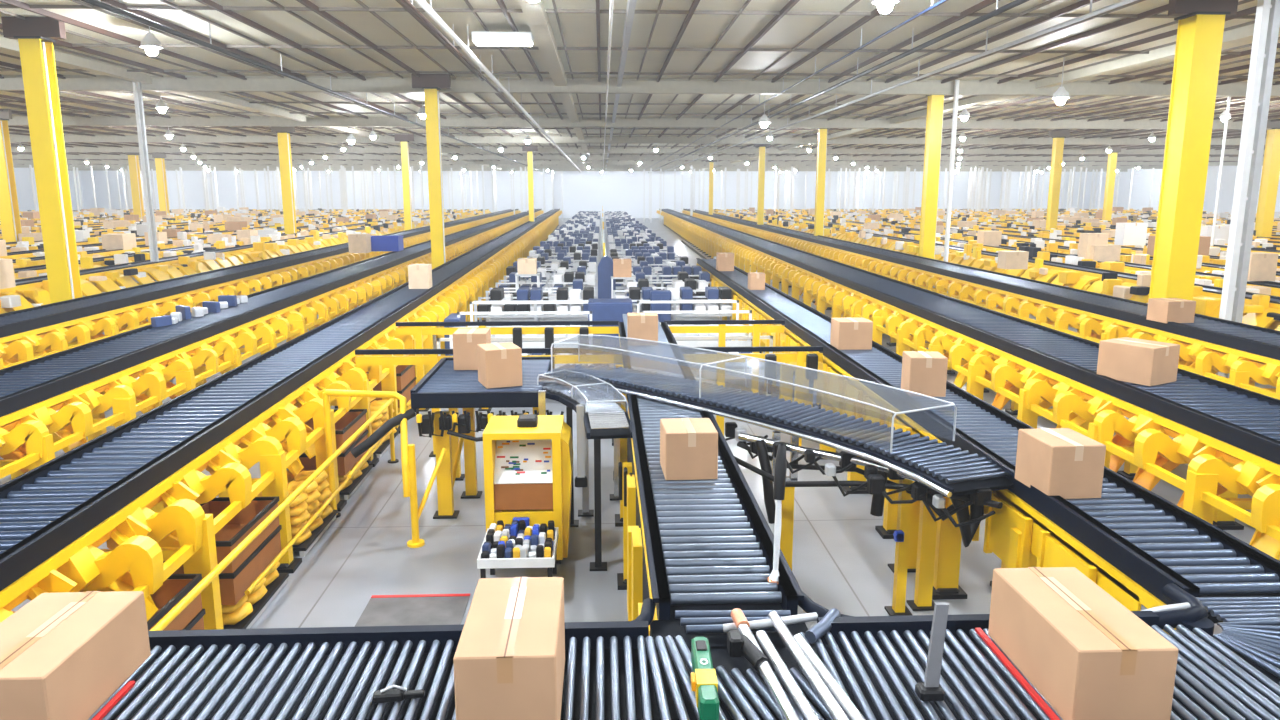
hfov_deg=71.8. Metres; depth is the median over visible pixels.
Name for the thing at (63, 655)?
cardboard box
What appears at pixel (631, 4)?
ceiling beam
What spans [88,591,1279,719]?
conveyor
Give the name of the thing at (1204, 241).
cardboard box
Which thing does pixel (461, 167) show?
upright
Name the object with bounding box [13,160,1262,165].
ceiling beam
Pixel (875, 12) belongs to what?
ceiling beam
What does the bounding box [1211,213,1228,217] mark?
carton
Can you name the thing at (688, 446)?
cardboard box
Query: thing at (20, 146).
lamp
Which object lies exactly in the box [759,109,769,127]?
lamp
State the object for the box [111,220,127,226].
carton
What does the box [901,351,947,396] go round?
cardboard box
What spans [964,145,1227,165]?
ceiling beam
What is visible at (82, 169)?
ceiling beam
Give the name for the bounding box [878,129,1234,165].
ceiling beam
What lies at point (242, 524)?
bin
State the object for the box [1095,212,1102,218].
carton
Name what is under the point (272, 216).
carton
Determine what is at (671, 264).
tote
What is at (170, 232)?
carton
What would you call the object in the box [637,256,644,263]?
tote
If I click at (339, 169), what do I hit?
upright
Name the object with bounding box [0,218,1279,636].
floor
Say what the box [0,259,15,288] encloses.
cardboard box
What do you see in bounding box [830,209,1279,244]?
conveyor
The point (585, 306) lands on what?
tote
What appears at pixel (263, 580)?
sack
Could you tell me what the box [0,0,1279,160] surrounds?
ceiling
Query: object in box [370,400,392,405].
sack
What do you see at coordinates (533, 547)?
packet
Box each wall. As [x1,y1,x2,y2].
[14,168,83,211]
[80,170,1098,217]
[1096,166,1279,213]
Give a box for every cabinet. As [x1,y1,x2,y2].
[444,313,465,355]
[483,414,572,563]
[588,298,632,354]
[650,290,670,321]
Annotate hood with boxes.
[537,369,627,412]
[551,334,956,452]
[598,255,615,298]
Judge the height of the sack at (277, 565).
0.113 m
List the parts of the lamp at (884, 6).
globe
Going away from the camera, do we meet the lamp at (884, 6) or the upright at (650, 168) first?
the lamp at (884, 6)
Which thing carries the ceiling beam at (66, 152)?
attached to the ceiling
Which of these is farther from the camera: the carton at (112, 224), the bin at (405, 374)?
the carton at (112, 224)
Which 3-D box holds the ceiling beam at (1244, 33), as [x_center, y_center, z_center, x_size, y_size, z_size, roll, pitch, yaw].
[11.054,-14.447,58.866,0.300,0.230,136.000,0,11,-2]
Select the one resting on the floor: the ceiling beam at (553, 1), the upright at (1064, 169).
the upright at (1064, 169)
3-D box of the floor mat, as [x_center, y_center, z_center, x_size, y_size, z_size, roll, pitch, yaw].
[-1.858,2.126,7.066,0.840,0.012,1.110,0,11,-2]
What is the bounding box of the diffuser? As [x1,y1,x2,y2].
[474,40,531,45]
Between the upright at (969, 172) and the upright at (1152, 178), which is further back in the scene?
the upright at (969, 172)
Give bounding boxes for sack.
[221,595,247,613]
[222,602,252,624]
[246,585,266,604]
[250,577,265,593]
[263,569,278,586]
[265,561,279,576]
[287,470,294,481]
[288,480,317,493]
[288,491,308,507]
[290,501,308,516]
[290,510,309,526]
[291,520,306,535]
[292,528,311,544]
[293,470,327,483]
[305,489,320,504]
[306,500,319,513]
[307,507,322,521]
[308,517,322,531]
[317,479,329,491]
[317,488,331,502]
[320,505,332,518]
[338,471,350,481]
[339,479,352,489]
[351,469,361,480]
[360,461,368,469]
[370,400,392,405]
[370,405,387,414]
[371,411,382,422]
[371,419,381,428]
[380,413,388,421]
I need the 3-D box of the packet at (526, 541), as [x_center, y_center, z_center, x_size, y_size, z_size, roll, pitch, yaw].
[-0.981,1.604,7.652,0.058,0.083,0.070,0,11,1]
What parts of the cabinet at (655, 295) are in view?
door, door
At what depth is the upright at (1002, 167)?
100.88 m
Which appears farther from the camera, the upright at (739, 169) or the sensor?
the upright at (739, 169)
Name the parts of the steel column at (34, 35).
cap plate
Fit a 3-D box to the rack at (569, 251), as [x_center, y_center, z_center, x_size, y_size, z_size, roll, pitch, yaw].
[-2.972,-3.762,35.420,2.660,1.120,0.760,0,11,-2]
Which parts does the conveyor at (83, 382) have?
support arm, leg, support arm, leg, support arm, leg, support arm, leg, support arm, leg, support arm, leg, support arm, leg, support arm, leg, support arm, support arm, rail, leg, support arm, support arm, leg, support arm, support arm, leg, support arm, support arm, leg, support arm, support arm, leg, support arm, support arm, leg, support arm, support arm, leg, support arm, support arm, support arm, leg, support arm, support arm, support arm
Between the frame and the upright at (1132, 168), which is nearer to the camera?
the frame
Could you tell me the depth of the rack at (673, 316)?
19.45 m
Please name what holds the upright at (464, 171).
on the floor
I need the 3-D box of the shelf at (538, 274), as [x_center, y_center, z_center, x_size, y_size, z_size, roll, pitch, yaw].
[-2.850,-2.178,22.433,0.600,0.040,0.500,0,11,-2]
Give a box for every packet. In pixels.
[481,551,489,558]
[482,543,490,556]
[486,532,493,547]
[489,553,496,557]
[493,541,498,547]
[494,532,500,540]
[496,525,502,530]
[496,544,504,557]
[497,520,503,528]
[500,536,507,547]
[501,530,508,538]
[504,524,510,533]
[504,548,512,557]
[506,540,512,548]
[510,524,517,536]
[511,520,518,531]
[513,547,519,557]
[515,538,522,545]
[519,520,525,529]
[520,546,527,557]
[523,539,529,548]
[524,528,531,535]
[524,535,530,545]
[528,552,535,557]
[530,545,536,551]
[531,535,537,545]
[532,528,538,541]
[533,524,539,532]
[536,545,543,557]
[539,532,545,543]
[540,523,546,537]
[544,541,551,556]
[544,547,550,557]
[547,530,553,540]
[548,520,554,534]
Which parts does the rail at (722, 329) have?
leg, foot plate, drive motor, drive motor, drive motor, rail, leg, leg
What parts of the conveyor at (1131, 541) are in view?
guard plate, leg, guard plate, guard plate, guard plate, guard plate, guard plate, foot plate, leg, guard plate, guard plate, leg, guard plate, guard plate, leg, leg, guard plate, leg, guard plate, guard plate, foot plate, leg, guard plate, foot plate, leg, guard plate, leg, foot plate, guard plate, leg, guard plate, leg, guard plate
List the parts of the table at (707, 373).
frame, frame, panel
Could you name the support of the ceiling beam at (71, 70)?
attached to the ceiling beam at (535, 14)
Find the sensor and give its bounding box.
[691,637,718,719]
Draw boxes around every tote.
[477,304,491,311]
[490,288,503,299]
[491,304,503,311]
[498,284,509,293]
[501,294,512,300]
[504,304,516,314]
[506,266,515,275]
[509,272,519,281]
[509,284,520,294]
[517,287,529,299]
[517,304,529,314]
[521,284,530,289]
[529,250,536,255]
[530,287,542,299]
[530,304,542,314]
[531,272,541,281]
[537,249,543,253]
[537,257,544,263]
[537,267,545,274]
[541,253,548,259]
[543,285,552,293]
[543,292,547,299]
[543,304,555,314]
[544,243,549,249]
[544,249,551,255]
[549,293,556,299]
[551,262,559,268]
[553,273,562,281]
[553,284,562,292]
[555,246,561,252]
[556,287,567,299]
[557,253,564,259]
[557,267,565,274]
[557,304,568,314]
[560,249,566,255]
[560,261,568,268]
[563,256,570,263]
[564,272,573,281]
[566,241,571,246]
[570,246,575,252]
[570,289,580,299]
[570,304,580,314]
[573,279,582,289]
[574,253,580,259]
[575,272,584,281]
[577,266,585,274]
[579,261,586,268]
[582,253,588,259]
[583,249,589,255]
[583,287,593,299]
[583,304,587,310]
[586,273,594,281]
[588,262,595,268]
[589,256,596,263]
[591,249,596,255]
[592,243,597,248]
[616,241,620,246]
[623,243,628,248]
[625,249,631,255]
[626,280,636,289]
[629,287,640,299]
[633,266,641,274]
[635,252,641,259]
[635,272,644,281]
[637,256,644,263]
[638,279,648,289]
[640,261,647,267]
[642,266,651,274]
[642,287,652,299]
[642,303,649,310]
[643,252,649,259]
[646,256,653,263]
[653,246,658,251]
[654,256,661,263]
[656,283,666,289]
[659,252,666,259]
[662,266,671,274]
[662,277,671,285]
[667,246,673,251]
[667,252,674,259]
[667,262,675,267]
[667,289,679,299]
[671,303,679,310]
[672,266,681,274]
[673,280,684,289]
[676,260,684,267]
[678,271,687,281]
[680,256,687,263]
[680,287,692,298]
[680,303,692,313]
[682,266,691,274]
[684,278,695,289]
[691,266,701,274]
[692,303,705,313]
[696,280,707,289]
[696,292,707,299]
[699,271,709,281]
[705,287,718,298]
[705,303,718,313]
[718,287,731,298]
[718,303,731,313]
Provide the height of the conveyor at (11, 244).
1.430 m
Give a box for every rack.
[474,296,596,341]
[486,287,596,320]
[495,280,597,310]
[504,273,597,286]
[527,255,598,257]
[532,251,598,271]
[541,263,597,272]
[545,258,598,269]
[546,268,597,281]
[608,248,666,250]
[608,251,674,261]
[609,254,679,265]
[613,287,721,319]
[613,296,732,324]
[616,273,698,286]
[616,279,710,309]
[619,258,679,260]
[632,262,689,281]
[632,267,661,281]
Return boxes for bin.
[147,574,201,630]
[163,496,278,573]
[183,609,204,629]
[219,525,281,604]
[298,430,367,474]
[305,409,366,452]
[366,365,414,390]
[370,377,415,407]
[371,236,403,250]
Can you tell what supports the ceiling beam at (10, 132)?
attached to the ceiling beam at (535, 14)
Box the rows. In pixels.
[548,211,666,250]
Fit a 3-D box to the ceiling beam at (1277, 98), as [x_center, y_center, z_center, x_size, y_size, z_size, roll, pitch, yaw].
[22.035,-14.597,59.310,0.070,0.100,136.000,0,11,-2]
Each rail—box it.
[150,398,399,630]
[355,346,822,456]
[395,320,784,411]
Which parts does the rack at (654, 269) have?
rail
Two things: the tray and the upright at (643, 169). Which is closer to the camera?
the tray
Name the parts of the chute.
hanger post, rail, leg, foot plate, hanger post, leg, foot plate, rail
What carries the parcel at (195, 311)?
on the conveyor at (83, 382)
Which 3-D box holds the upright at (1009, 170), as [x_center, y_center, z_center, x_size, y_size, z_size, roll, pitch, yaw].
[47.451,-21.196,113.960,0.240,6.400,0.200,0,11,-2]
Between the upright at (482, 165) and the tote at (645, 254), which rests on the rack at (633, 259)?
the tote at (645, 254)
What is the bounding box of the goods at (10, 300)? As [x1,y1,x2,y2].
[0,208,482,307]
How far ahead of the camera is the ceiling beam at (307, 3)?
20.22 m
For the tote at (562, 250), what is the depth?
33.03 m
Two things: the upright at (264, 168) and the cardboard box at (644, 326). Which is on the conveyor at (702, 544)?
the cardboard box at (644, 326)
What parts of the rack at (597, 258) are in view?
rail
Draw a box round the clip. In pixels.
[372,685,424,702]
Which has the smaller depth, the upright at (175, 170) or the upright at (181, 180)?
the upright at (181, 180)
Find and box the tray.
[477,527,558,577]
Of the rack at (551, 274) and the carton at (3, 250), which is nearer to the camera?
the rack at (551, 274)
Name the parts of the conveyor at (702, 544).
foot plate, foot plate, leg, leg, leg, guard plate, leg, guard plate, rail, guard plate, rail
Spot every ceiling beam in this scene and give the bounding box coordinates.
[0,0,499,160]
[0,4,1255,18]
[0,9,491,160]
[0,23,482,160]
[0,32,476,160]
[0,36,500,168]
[0,53,457,160]
[0,61,448,160]
[0,66,461,164]
[0,69,1279,77]
[0,74,452,164]
[0,75,1279,96]
[0,94,422,164]
[0,98,415,164]
[0,100,1279,107]
[0,102,379,160]
[0,105,401,164]
[0,109,392,164]
[7,91,375,154]
[8,115,1271,129]
[8,126,346,164]
[9,128,331,164]
[9,132,316,164]
[9,134,1265,144]
[10,132,1265,136]
[11,126,1241,130]
[11,143,255,164]
[11,144,1234,147]
[11,145,240,164]
[11,146,1264,154]
[12,113,385,164]
[12,152,179,164]
[12,154,1263,160]
[13,131,324,164]
[13,153,1263,155]
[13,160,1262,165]
[13,164,1162,168]
[15,142,270,164]
[16,91,414,160]
[18,111,1242,116]
[53,44,1279,54]
[58,91,445,164]
[63,128,361,164]
[63,129,354,164]
[65,143,241,160]
[66,152,225,164]
[68,142,300,164]
[68,168,1127,171]
[70,0,510,160]
[73,126,371,164]
[77,126,377,164]
[101,0,516,160]
[149,159,956,160]
[158,0,525,160]
[196,0,533,160]
[267,0,544,160]
[296,0,550,160]
[355,0,559,160]
[396,0,567,160]
[464,0,578,160]
[496,0,584,160]
[518,0,593,168]
[552,0,593,160]
[596,0,601,168]
[605,0,636,169]
[612,0,662,160]
[614,0,699,168]
[627,0,750,160]
[627,0,799,168]
[646,0,859,160]
[651,0,899,160]
[667,0,1099,168]
[668,0,999,161]
[670,0,947,155]
[679,0,1056,160]
[680,4,1168,168]
[693,6,1256,168]
[695,0,1144,160]
[702,24,1279,169]
[719,43,1279,168]
[728,20,1254,160]
[731,0,1253,155]
[732,58,1279,168]
[745,71,1279,168]
[748,37,1279,160]
[771,97,1245,168]
[777,81,1279,165]
[787,52,1279,155]
[806,97,1279,165]
[808,67,1279,155]
[826,78,1278,155]
[835,109,1279,165]
[846,97,1221,155]
[849,114,1279,165]
[851,104,1279,161]
[863,99,1244,155]
[864,119,1279,165]
[866,108,1276,160]
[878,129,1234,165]
[885,102,1279,155]
[885,113,1279,160]
[893,131,1241,165]
[899,117,1279,160]
[907,131,1266,165]
[918,129,1213,160]
[921,134,1266,165]
[954,148,1164,165]
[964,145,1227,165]
[978,145,1239,165]
[980,129,1241,155]
[982,137,1265,161]
[993,145,1264,165]
[1000,130,1266,155]
[1007,147,1264,165]
[1019,135,1240,155]
[1039,135,1266,155]
[1064,155,1237,165]
[1078,156,1238,165]
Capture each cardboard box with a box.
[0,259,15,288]
[0,591,150,719]
[348,234,370,252]
[408,264,431,288]
[452,328,490,369]
[453,576,564,719]
[477,342,521,388]
[517,258,536,273]
[613,259,631,276]
[627,313,657,345]
[660,418,717,479]
[716,252,733,270]
[748,272,764,289]
[830,317,872,349]
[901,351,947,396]
[988,567,1177,719]
[997,250,1028,268]
[1015,428,1105,498]
[1078,233,1108,258]
[1097,337,1179,385]
[1114,223,1147,244]
[1146,298,1195,322]
[1147,236,1210,255]
[1200,225,1229,243]
[1247,252,1277,280]
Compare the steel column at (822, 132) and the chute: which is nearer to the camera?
the chute
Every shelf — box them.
[474,310,587,317]
[489,317,587,320]
[515,273,539,275]
[611,275,635,278]
[633,310,731,316]
[676,316,721,319]
[695,369,764,379]
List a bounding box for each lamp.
[17,144,23,150]
[140,26,161,55]
[156,95,167,112]
[165,127,172,138]
[180,144,185,150]
[347,134,355,143]
[369,127,376,139]
[418,102,424,118]
[471,31,533,45]
[524,132,530,143]
[691,672,695,690]
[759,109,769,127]
[766,133,772,140]
[872,0,897,12]
[959,109,969,120]
[959,133,965,140]
[1052,79,1068,104]
[1148,131,1155,140]
[1219,108,1230,121]
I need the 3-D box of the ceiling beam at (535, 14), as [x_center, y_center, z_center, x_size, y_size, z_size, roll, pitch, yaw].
[-3.752,-14.332,58.251,0.360,0.230,136.000,0,11,-2]
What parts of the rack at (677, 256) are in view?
rail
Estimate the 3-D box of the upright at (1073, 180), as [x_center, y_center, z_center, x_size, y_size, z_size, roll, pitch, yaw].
[48.923,-18.590,100.080,0.240,6.400,0.200,0,11,-2]
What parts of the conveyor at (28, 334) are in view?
leg, support arm, support arm, leg, support arm, support arm, leg, support arm, support arm, support arm, support arm, support arm, support arm, support arm, support arm, leg, support arm, rail, support arm, support arm, support arm, leg, support arm, support arm, leg, support arm, support arm, support arm, support arm, support arm, support arm, support arm, support arm, support arm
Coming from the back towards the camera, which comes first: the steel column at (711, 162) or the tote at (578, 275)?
the steel column at (711, 162)
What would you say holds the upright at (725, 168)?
on the floor
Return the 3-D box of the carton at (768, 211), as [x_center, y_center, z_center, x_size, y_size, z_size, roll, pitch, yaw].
[12.682,-14.469,86.522,0.614,0.534,1.034,0,11,-2]
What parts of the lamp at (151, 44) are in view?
globe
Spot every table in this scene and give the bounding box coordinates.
[436,326,591,387]
[457,301,592,354]
[637,300,751,346]
[674,325,772,395]
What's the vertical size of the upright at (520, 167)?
6.400 m
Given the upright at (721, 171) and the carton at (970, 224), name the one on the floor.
the upright at (721, 171)
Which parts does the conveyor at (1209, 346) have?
support arm, support arm, support arm, support arm, support arm, support arm, support arm, leg, support arm, support arm, support arm, support arm, support arm, support arm, leg, support arm, support arm, support arm, support arm, leg, support arm, support arm, leg, support arm, support arm, rail, leg, support arm, support arm, leg, support arm, support arm, leg, support arm, support arm, leg, support arm, support arm, support arm, support arm, leg, support arm, support arm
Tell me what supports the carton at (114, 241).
on the conveyor at (103, 252)
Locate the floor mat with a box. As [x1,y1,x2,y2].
[355,594,469,626]
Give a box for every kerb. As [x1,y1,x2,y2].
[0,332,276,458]
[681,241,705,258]
[883,325,1252,512]
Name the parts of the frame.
post, post, foot plate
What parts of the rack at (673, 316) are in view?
rail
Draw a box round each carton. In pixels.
[0,240,6,255]
[1,227,29,232]
[18,233,42,240]
[20,220,33,228]
[23,212,39,218]
[74,221,80,225]
[75,230,89,241]
[90,208,104,211]
[92,211,103,215]
[101,233,136,249]
[103,221,121,228]
[108,210,123,215]
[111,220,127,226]
[124,215,138,221]
[136,224,156,235]
[142,222,160,226]
[143,216,162,221]
[144,232,167,245]
[155,211,165,214]
[156,215,172,217]
[162,229,180,237]
[172,209,183,213]
[189,224,209,230]
[204,210,216,215]
[207,234,231,243]
[214,214,230,222]
[217,207,225,211]
[225,221,246,230]
[227,216,240,221]
[231,217,248,224]
[235,213,246,215]
[236,230,257,239]
[258,229,277,236]
[270,215,281,220]
[273,217,283,224]
[295,211,304,215]
[309,211,318,214]
[336,217,348,222]
[365,214,376,218]
[379,211,387,217]
[386,215,397,219]
[765,209,773,214]
[808,209,814,214]
[830,211,840,216]
[856,216,867,219]
[864,223,879,228]
[868,214,880,221]
[890,213,902,220]
[936,226,943,232]
[937,211,944,216]
[937,221,942,225]
[957,221,976,227]
[977,231,1001,245]
[993,210,1002,214]
[1005,211,1018,213]
[1026,218,1043,221]
[1031,211,1043,217]
[1032,220,1045,227]
[1066,217,1083,222]
[1074,213,1088,217]
[1077,244,1120,261]
[1081,218,1099,223]
[1091,222,1109,226]
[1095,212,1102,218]
[1101,230,1114,237]
[1111,214,1127,218]
[1112,207,1123,211]
[1112,218,1126,224]
[1142,208,1152,211]
[1202,214,1217,218]
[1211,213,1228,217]
[1274,212,1279,217]
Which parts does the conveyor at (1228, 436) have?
leg, leg, leg, leg, leg, leg, leg, leg, leg, leg, leg, leg, leg, support arm, leg, support arm, leg, support arm, support arm, leg, support arm, support arm, leg, support arm, support arm, support arm, leg, support arm, leg, support arm, support arm, leg, support arm, support arm, leg, support arm, support arm, support arm, leg, support arm, leg, support arm, support arm, support arm, leg, support arm, foot plate, leg, support arm, leg, support arm, support arm, leg, support arm, support arm, rail, leg, support arm, foot plate, support arm, leg, leg, support arm, support arm, leg, support arm, foot plate, leg, support arm, leg, leg, foot plate, support arm, support arm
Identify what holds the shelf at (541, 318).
attached to the rack at (544, 288)
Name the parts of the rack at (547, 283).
rail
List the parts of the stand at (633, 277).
leg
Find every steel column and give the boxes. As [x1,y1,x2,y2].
[0,109,21,241]
[1,17,81,346]
[125,152,143,218]
[152,154,169,214]
[271,126,296,233]
[394,134,413,230]
[411,74,450,268]
[522,146,537,220]
[706,160,716,214]
[754,144,770,224]
[814,128,827,235]
[918,95,943,258]
[1045,131,1069,229]
[1102,147,1120,220]
[1149,0,1237,299]
[1255,120,1279,236]
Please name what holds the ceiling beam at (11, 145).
attached to the ceiling
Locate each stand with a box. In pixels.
[515,273,540,325]
[611,275,635,309]
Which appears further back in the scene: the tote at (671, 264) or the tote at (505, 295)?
the tote at (671, 264)
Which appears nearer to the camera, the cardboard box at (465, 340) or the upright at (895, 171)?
the cardboard box at (465, 340)
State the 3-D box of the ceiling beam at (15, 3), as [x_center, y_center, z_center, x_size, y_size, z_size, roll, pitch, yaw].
[-13.134,-14.322,57.849,0.070,0.100,136.000,0,11,-2]
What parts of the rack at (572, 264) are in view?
rail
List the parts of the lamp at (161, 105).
globe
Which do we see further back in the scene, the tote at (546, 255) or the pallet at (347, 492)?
the tote at (546, 255)
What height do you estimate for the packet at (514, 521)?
0.139 m
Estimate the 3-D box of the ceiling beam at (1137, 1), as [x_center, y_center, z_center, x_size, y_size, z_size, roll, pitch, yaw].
[7.168,-14.505,58.688,0.040,0.050,136.000,0,11,-2]
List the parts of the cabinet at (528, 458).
post, printed panel, panel, brown panel, panel, post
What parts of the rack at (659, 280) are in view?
rail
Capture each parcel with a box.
[151,315,171,326]
[170,312,181,320]
[172,317,177,323]
[175,305,190,319]
[191,307,203,316]
[202,301,220,312]
[202,307,207,313]
[218,295,236,305]
[220,301,227,307]
[237,295,247,302]
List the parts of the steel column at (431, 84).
cap plate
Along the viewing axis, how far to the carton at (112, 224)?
51.96 m
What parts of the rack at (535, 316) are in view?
rail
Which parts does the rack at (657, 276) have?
rail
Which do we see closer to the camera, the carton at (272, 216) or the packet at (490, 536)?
the packet at (490, 536)
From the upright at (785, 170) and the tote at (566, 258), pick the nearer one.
the tote at (566, 258)
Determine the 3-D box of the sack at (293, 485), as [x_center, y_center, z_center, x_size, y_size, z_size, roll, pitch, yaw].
[-3.394,1.275,8.831,0.307,0.113,0.314,1,11,4]
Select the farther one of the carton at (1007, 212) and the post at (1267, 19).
the carton at (1007, 212)
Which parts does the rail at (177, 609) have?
post, foot plate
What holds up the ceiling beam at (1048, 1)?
attached to the ceiling
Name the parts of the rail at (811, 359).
leg, rail, leg, drive motor, leg, drive motor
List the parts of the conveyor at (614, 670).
red strip, rail, rail, red strip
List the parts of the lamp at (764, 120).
globe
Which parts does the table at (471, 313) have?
frame, frame, panel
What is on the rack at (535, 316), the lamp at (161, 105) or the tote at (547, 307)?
the tote at (547, 307)
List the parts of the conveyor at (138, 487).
support arm, support arm, support arm, leg, leg, support arm, leg, support arm, support arm, leg, rail, foot plate, support arm, support arm, leg, foot plate, support arm, support arm, leg, foot plate, support arm, support arm, leg, support arm, support arm, leg, support arm, support arm, leg, support arm, support arm, leg, support arm, support arm, support arm, support arm, leg, support arm, support arm, leg, support arm, support arm, leg, support arm, support arm, support arm, leg, support arm, support arm, leg, support arm, support arm, leg, support arm, leg, leg, leg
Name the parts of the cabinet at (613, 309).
door, door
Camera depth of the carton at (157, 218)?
61.50 m
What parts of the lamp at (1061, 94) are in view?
globe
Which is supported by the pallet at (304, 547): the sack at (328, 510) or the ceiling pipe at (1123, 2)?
the sack at (328, 510)
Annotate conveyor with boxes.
[0,209,282,224]
[0,209,340,230]
[0,209,356,234]
[0,209,372,235]
[0,209,490,313]
[0,209,520,369]
[0,209,543,479]
[0,209,561,629]
[0,210,372,239]
[0,210,427,259]
[6,209,403,246]
[6,209,421,252]
[12,209,456,264]
[14,209,472,278]
[34,209,275,221]
[38,209,325,225]
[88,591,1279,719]
[350,356,563,518]
[539,334,1012,615]
[612,314,803,635]
[656,209,1279,559]
[682,209,1279,399]
[696,258,1279,633]
[713,209,1279,330]
[729,209,1279,296]
[742,209,1279,276]
[764,209,1279,267]
[776,209,1279,258]
[795,209,1279,254]
[806,209,1279,249]
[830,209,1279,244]
[837,209,1279,240]
[854,209,1279,237]
[874,209,1275,234]
[890,209,1276,231]
[902,209,1276,228]
[959,209,1156,218]
[974,211,1276,227]
[1142,583,1279,696]
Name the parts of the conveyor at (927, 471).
leg, foot plate, foot plate, leg, rail, leg, foot plate, foot plate, leg, leg, foot plate, leg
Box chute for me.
[537,369,632,570]
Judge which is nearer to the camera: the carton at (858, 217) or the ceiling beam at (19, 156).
the carton at (858, 217)
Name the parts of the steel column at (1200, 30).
cap plate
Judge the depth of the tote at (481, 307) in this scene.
19.31 m
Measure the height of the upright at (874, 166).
6.400 m
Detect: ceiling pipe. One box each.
[81,0,542,171]
[403,0,577,169]
[415,0,581,172]
[603,0,613,168]
[641,0,945,171]
[648,0,1028,172]
[662,0,1136,171]
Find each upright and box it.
[29,165,36,210]
[73,167,79,211]
[76,168,82,208]
[90,166,96,207]
[105,167,110,208]
[116,170,121,208]
[121,167,127,209]
[125,169,130,208]
[127,166,132,208]
[140,171,144,208]
[151,169,156,209]
[165,169,169,209]
[175,170,180,208]
[179,167,184,211]
[202,169,206,209]
[204,168,209,209]
[209,166,214,209]
[214,167,218,206]
[234,167,238,210]
[239,168,243,206]
[241,170,245,206]
[254,170,258,209]
[256,171,259,209]
[264,168,268,210]
[267,166,271,211]
[272,171,275,208]
[275,170,278,209]
[276,167,280,210]
[292,167,296,209]
[294,171,297,209]
[302,165,306,209]
[304,168,307,208]
[305,171,308,208]
[307,168,311,209]
[309,171,312,209]
[318,171,321,207]
[325,169,328,209]
[329,165,333,210]
[339,169,342,208]
[340,165,344,210]
[342,166,346,211]
[344,168,347,209]
[352,166,355,210]
[360,170,363,209]
[363,169,366,210]
[366,170,369,209]
[371,166,374,211]
[379,166,382,208]
[387,168,390,208]
[393,166,397,212]
[410,167,412,210]
[411,166,414,211]
[420,165,423,211]
[448,171,450,208]
[451,168,453,210]
[461,167,463,211]
[464,171,466,208]
[470,170,471,209]
[476,170,478,209]
[482,165,484,214]
[491,169,493,212]
[494,168,496,211]
[495,170,496,206]
[510,170,512,209]
[512,168,514,214]
[520,167,521,212]
[521,168,522,211]
[525,167,526,211]
[543,169,544,212]
[552,170,553,209]
[561,171,562,219]
[643,169,644,221]
[649,171,649,218]
[650,168,651,222]
[659,171,659,218]
[660,169,661,221]
[663,171,664,218]
[674,169,675,210]
[681,171,682,212]
[690,165,692,215]
[692,168,692,215]
[693,169,694,210]
[698,169,699,209]
[702,171,702,210]
[703,169,704,210]
[720,171,722,209]
[724,168,726,210]
[736,169,738,209]
[738,169,739,209]
[744,171,745,208]
[746,169,747,209]
[750,172,752,207]
[774,167,776,211]
[777,169,779,210]
[784,170,786,208]
[786,172,787,209]
[788,172,789,209]
[790,167,792,211]
[792,167,794,210]
[805,171,806,209]
[827,169,829,208]
[829,172,830,208]
[836,172,838,209]
[839,168,841,210]
[844,168,846,210]
[847,169,850,208]
[853,169,855,209]
[855,172,857,208]
[857,168,860,210]
[862,172,865,208]
[872,166,875,212]
[878,172,881,208]
[882,168,885,209]
[892,171,894,208]
[894,171,896,208]
[896,171,899,208]
[902,172,905,208]
[904,167,907,210]
[906,168,909,208]
[912,169,915,208]
[943,168,946,210]
[967,168,971,210]
[967,172,969,208]
[970,171,973,208]
[972,167,976,210]
[975,168,979,210]
[978,170,980,208]
[979,167,982,210]
[980,167,983,210]
[982,171,985,208]
[983,168,987,209]
[987,169,991,209]
[999,167,1003,209]
[1004,169,1007,207]
[1006,170,1010,207]
[1008,171,1011,207]
[1017,172,1021,208]
[1022,166,1026,211]
[1025,172,1029,208]
[1027,166,1032,211]
[1031,170,1034,208]
[1035,167,1040,210]
[1040,168,1044,210]
[1061,169,1065,208]
[1066,169,1071,208]
[1068,171,1071,208]
[1070,167,1075,207]
[1077,167,1082,207]
[1082,168,1087,209]
[1089,169,1094,209]
[1092,169,1097,208]
[1097,169,1102,209]
[1115,169,1119,206]
[1128,168,1133,209]
[1148,168,1154,207]
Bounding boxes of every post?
[132,82,158,261]
[915,603,948,700]
[943,80,959,261]
[1210,97,1230,246]
[1216,0,1279,377]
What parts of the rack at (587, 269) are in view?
rail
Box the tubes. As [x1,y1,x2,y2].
[727,608,865,719]
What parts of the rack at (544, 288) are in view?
rail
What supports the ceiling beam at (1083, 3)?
attached to the ceiling
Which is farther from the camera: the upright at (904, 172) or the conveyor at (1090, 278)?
the upright at (904, 172)
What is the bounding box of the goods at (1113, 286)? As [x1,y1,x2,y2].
[714,208,1279,320]
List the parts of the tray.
leg, leg, leg, leg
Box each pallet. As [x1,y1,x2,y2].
[223,573,288,628]
[292,510,337,556]
[339,465,372,499]
[373,431,398,457]
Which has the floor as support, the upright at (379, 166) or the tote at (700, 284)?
the upright at (379, 166)
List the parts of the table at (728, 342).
frame, frame, panel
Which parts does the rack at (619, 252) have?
rail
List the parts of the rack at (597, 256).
rail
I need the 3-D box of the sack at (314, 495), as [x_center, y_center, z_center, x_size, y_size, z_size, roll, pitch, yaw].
[-3.374,1.368,8.850,0.307,0.113,0.314,-1,11,-6]
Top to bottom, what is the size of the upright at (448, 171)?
6.400 m
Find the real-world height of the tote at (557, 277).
0.180 m
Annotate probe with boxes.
[767,444,786,583]
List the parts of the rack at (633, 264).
rail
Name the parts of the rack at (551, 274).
rail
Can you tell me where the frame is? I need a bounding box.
[322,389,446,547]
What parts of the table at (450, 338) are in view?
frame, frame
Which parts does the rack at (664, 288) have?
rail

